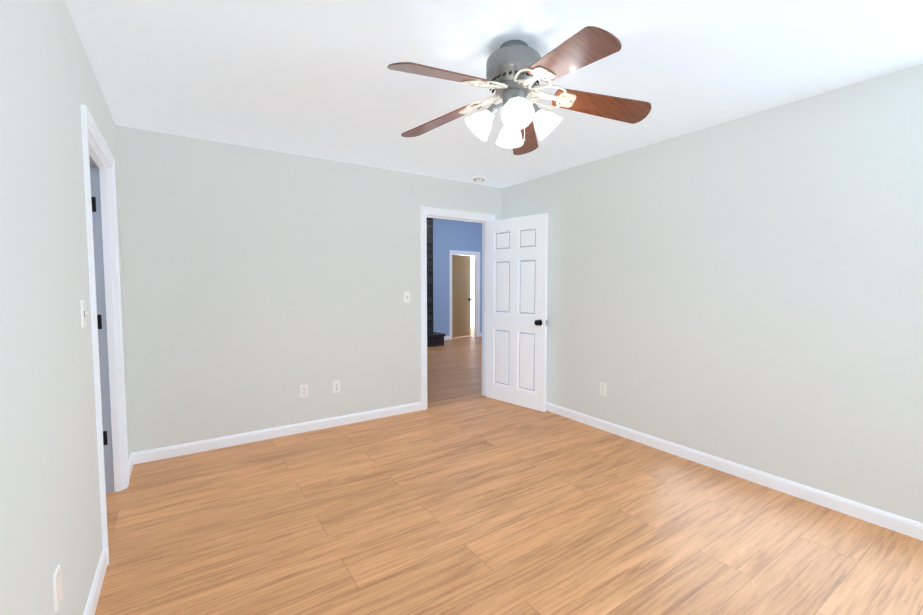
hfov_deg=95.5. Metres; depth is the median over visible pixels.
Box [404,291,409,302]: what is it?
light switch
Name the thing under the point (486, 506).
floor
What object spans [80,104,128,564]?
door frame
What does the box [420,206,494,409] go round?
door frame
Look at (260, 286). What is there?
wall
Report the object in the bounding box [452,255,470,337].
door
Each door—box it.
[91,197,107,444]
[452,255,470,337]
[486,213,547,411]
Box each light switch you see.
[80,300,88,327]
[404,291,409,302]
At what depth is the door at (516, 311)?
4.50 m
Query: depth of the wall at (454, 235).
4.64 m
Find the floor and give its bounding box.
[95,328,922,614]
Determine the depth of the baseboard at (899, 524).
2.74 m
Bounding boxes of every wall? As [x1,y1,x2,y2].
[0,0,130,614]
[116,125,502,452]
[433,218,481,335]
[465,255,473,327]
[502,63,922,522]
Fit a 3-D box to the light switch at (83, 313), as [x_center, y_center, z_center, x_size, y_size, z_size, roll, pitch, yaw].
[-1.568,0.027,1.750,0.020,0.115,0.070,-2,4,-34]
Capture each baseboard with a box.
[83,548,106,614]
[128,452,134,479]
[135,402,421,463]
[546,402,922,540]
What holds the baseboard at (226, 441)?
attached to the wall at (260, 286)
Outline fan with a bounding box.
[387,26,650,154]
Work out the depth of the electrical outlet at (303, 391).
3.74 m
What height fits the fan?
0.440 m
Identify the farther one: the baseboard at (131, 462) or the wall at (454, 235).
the wall at (454, 235)
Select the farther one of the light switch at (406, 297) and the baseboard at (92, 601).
the light switch at (406, 297)
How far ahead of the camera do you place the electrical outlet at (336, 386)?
3.90 m
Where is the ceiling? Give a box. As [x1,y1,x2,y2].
[65,0,922,187]
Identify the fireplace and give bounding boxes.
[427,218,444,346]
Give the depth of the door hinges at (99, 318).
2.60 m
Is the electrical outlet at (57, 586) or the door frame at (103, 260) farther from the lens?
the door frame at (103, 260)
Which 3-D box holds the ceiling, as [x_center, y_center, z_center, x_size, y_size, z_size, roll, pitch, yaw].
[0.295,-1.269,1.999,3.755,0.080,4.830,-2,4,-34]
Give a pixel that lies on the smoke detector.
(478, 178)
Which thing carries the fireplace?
on the floor
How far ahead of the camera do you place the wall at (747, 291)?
2.73 m
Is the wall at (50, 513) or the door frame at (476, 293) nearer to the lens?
the wall at (50, 513)
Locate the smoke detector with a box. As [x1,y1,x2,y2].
[473,175,485,181]
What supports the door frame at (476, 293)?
attached to the wall at (454, 235)
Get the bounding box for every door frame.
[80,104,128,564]
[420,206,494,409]
[449,250,479,338]
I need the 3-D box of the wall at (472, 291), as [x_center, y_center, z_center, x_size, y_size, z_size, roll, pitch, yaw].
[0.643,-1.010,12.132,0.100,3.300,2.370,-2,4,-34]
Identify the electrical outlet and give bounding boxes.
[53,564,62,612]
[300,384,307,397]
[333,380,339,392]
[600,382,606,395]
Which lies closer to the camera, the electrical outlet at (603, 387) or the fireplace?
the electrical outlet at (603, 387)

